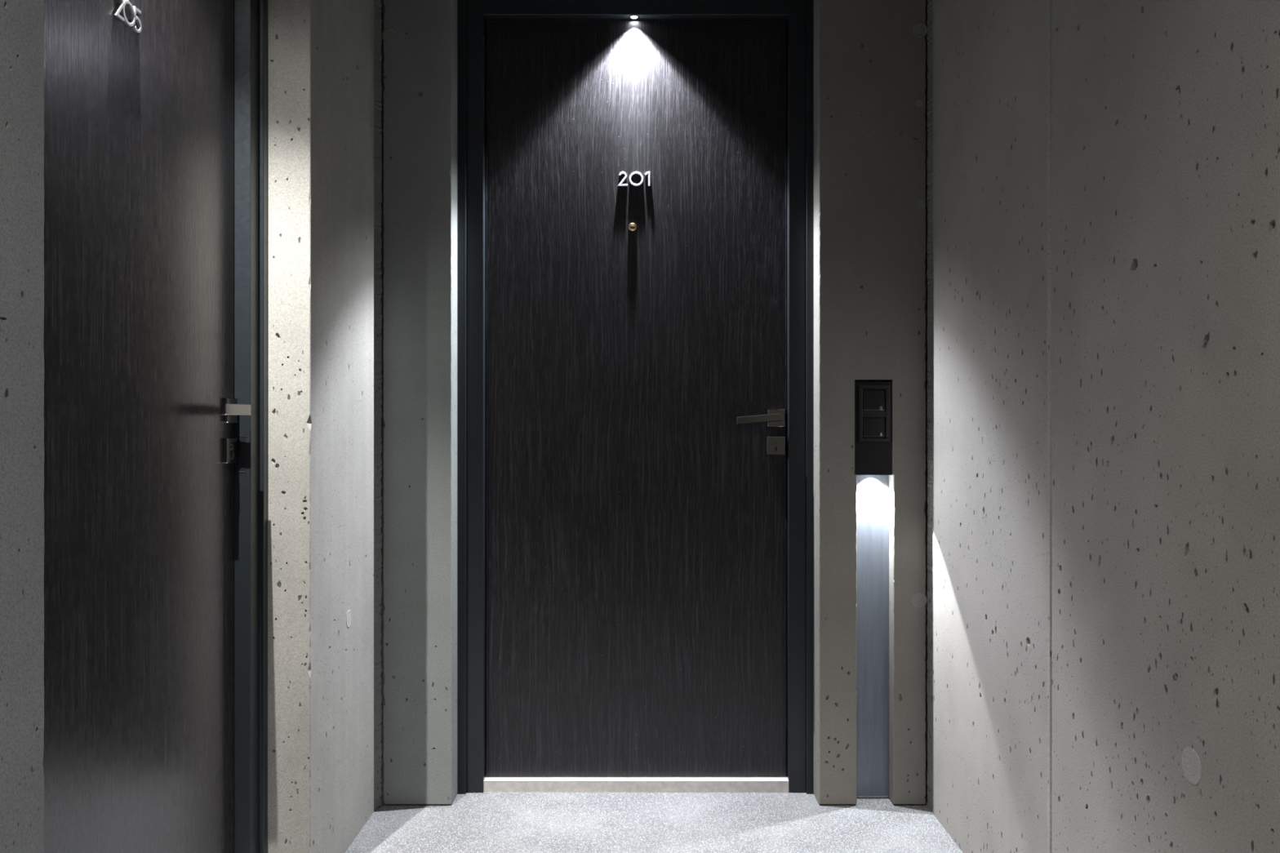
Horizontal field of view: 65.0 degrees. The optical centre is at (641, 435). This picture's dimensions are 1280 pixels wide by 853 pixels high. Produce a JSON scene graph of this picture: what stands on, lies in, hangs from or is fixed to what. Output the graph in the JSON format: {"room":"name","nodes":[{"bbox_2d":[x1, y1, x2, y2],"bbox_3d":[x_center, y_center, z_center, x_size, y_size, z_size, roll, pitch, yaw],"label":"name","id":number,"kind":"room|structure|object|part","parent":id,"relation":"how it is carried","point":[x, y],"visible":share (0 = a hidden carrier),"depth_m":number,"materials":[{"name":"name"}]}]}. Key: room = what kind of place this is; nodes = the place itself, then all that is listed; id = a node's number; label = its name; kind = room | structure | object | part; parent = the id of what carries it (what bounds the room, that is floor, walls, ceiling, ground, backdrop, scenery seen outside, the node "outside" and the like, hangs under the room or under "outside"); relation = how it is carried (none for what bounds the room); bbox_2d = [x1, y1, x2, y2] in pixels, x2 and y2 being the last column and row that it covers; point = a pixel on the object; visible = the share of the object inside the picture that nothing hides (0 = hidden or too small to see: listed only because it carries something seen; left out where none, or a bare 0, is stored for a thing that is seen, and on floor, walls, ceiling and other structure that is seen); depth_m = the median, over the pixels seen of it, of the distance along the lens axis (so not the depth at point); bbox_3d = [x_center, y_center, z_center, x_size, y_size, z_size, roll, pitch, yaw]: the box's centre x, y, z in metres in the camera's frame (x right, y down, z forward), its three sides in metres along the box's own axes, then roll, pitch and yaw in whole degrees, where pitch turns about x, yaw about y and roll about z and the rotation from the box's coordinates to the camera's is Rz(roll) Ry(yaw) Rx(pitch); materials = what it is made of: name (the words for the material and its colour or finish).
{"room":"apartment corridor","nodes":[
{"label":"apartment corridor","id":0,"kind":"room"},
{"bbox_2d":[0,0,373,852],"bbox_3d":[-0.918,-0.336,-0.950,0.364,2.750,8.100,0,0,0],"label":"wall","id":1,"kind":"structure","parent":0,"point":[321,52],"depth_m":2.24,"materials":[{"name":"grey concrete"}]},
{"bbox_3d":[-0.803,-0.336,-1.879,0.133,2.750,6.242,0,0,0],"label":"panel","id":2,"kind":"part","parent":1,"relation":"part of","materials":[{"name":"grey concrete"}]},
{"bbox_2d":[42,0,267,852],"bbox_3d":[-0.884,-0.127,1.740,0.106,2.332,0.996,0,0,0],"label":"door","id":3,"kind":"structure","parent":1,"relation":"in","point":[155,338],"depth_m":1.82,"materials":[{"name":"black wood"}]},
{"bbox_3d":[-0.872,0.032,2.132,0.011,0.053,0.056,0,0,0],"label":"lock plate","id":4,"kind":"part","parent":3,"relation":"part of","materials":[{"name":"metal"}]},
{"bbox_3d":[-0.849,-0.053,2.079,0.037,0.025,0.134,0,0,0],"label":"lever","id":5,"kind":"part","parent":3,"relation":"part of","materials":[{"name":"metal"}]},
{"bbox_3d":[-0.863,0.042,2.168,0.023,0.076,0.005,0,0,0],"label":"strike plate","id":6,"kind":"part","parent":3,"relation":"part of","materials":[{"name":"black metal"}]},
{"bbox_3d":[-0.884,-0.127,1.740,0.104,2.332,0.996,0,0,0],"label":"frame","id":7,"kind":"part","parent":3,"relation":"part of","materials":[{"name":"blue paint"}]},
{"bbox_2d":[373,0,382,811],"bbox_3d":[-0.734,-0.336,2.808,0.018,2.750,0.076,0,0,-7],"label":"trim","id":8,"kind":"structure","parent":1,"relation":"attached to","point":[377,3],"depth_m":2.79,"materials":[{"name":"black metal"}]},
{"bbox_2d":[345,792,962,852],"bbox_3d":[-0.050,1.089,-0.950,2.100,0.100,8.100,0,0,0],"label":"floor","id":9,"kind":"structure","parent":0,"point":[473,822],"depth_m":2.67,"materials":[{"name":"grey carpet"}]},
{"bbox_2d":[381,0,927,804],"bbox_3d":[0.000,-0.336,2.957,2.000,2.750,0.286,0,0,0],"label":"wall","id":10,"kind":"structure","parent":0,"point":[869,55],"depth_m":2.81,"materials":[{"name":"grey concrete"}]},
{"bbox_2d":[457,0,813,794],"bbox_3d":[-0.017,-0.126,2.959,1.030,2.333,0.106,0,0,0],"label":"door","id":11,"kind":"structure","parent":10,"relation":"in","point":[635,197],"depth_m":2.95,"materials":[{"name":"black wood"}]},
{"bbox_2d":[629,14,639,19],"bbox_3d":[-0.021,-1.220,2.933,0.028,0.003,0.028,0,0,0],"label":"recessed light","id":12,"kind":"object","parent":11,"relation":"attached to","point":[633,16],"visible":1,"depth_m":2.93,"materials":[{"name":"metal"}]},
{"bbox_3d":[0.342,-0.047,2.925,0.134,0.038,0.037,0,0,0],"label":"lever","id":13,"kind":"part","parent":11,"relation":"part of","materials":[{"name":"metal"}]},
{"bbox_3d":[0.395,0.031,2.947,0.056,0.055,0.011,0,0,0],"label":"lock plate","id":14,"kind":"part","parent":11,"relation":"part of","materials":[{"name":"metal"}]},
{"bbox_3d":[0.430,0.040,2.938,0.005,0.076,0.023,0,0,0],"label":"strike plate","id":15,"kind":"part","parent":11,"relation":"part of","materials":[{"name":"black metal"}]},
{"bbox_2d":[856,475,888,796],"bbox_3d":[0.656,0.561,2.871,0.102,0.945,0.003,0,0,0],"label":"metal plate","id":16,"kind":"object","parent":10,"relation":"attached to","point":[873,491],"visible":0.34,"depth_m":2.87,"materials":[{"name":"silver metal"}]},
{"bbox_2d":[854,381,892,475],"bbox_3d":[0.650,-0.019,2.837,0.106,0.263,0.059,0,0,0],"label":"panel","id":17,"kind":"object","parent":10,"relation":"attached to","point":[873,400],"visible":0.99,"depth_m":2.81,"materials":[{"name":"black plastic"}]},
{"bbox_3d":[0.651,-0.059,2.813,0.089,0.161,0.008,0,0,0],"label":"frame","id":18,"kind":"part","parent":17,"relation":"part of","materials":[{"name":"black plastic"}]},
{"bbox_2d":[925,0,1279,852],"bbox_3d":[0.874,-0.336,-0.950,0.152,2.750,8.100,0,0,0],"label":"wall","id":19,"kind":"structure","parent":0,"point":[1106,173],"depth_m":1.73,"materials":[{"name":"grey concrete"}]},
{"bbox_2d":[926,0,933,812],"bbox_3d":[0.803,-0.336,2.800,0.010,2.750,0.092,0,0,5],"label":"trim","id":20,"kind":"structure","parent":19,"relation":"attached to","point":[930,2],"depth_m":2.79,"materials":[{"name":"black metal"}]},
{"bbox_3d":[0.808,-0.336,2.372,0.017,2.750,0.790,0,0,0],"label":"panel","id":21,"kind":"part","parent":19,"relation":"part of","materials":[{"name":"grey concrete"}]},
{"bbox_3d":[0.808,-0.336,-1.520,0.017,2.750,6.961,0,0,0],"label":"panel","id":22,"kind":"part","parent":19,"relation":"part of","materials":[{"name":"grey concrete"}]}
]}

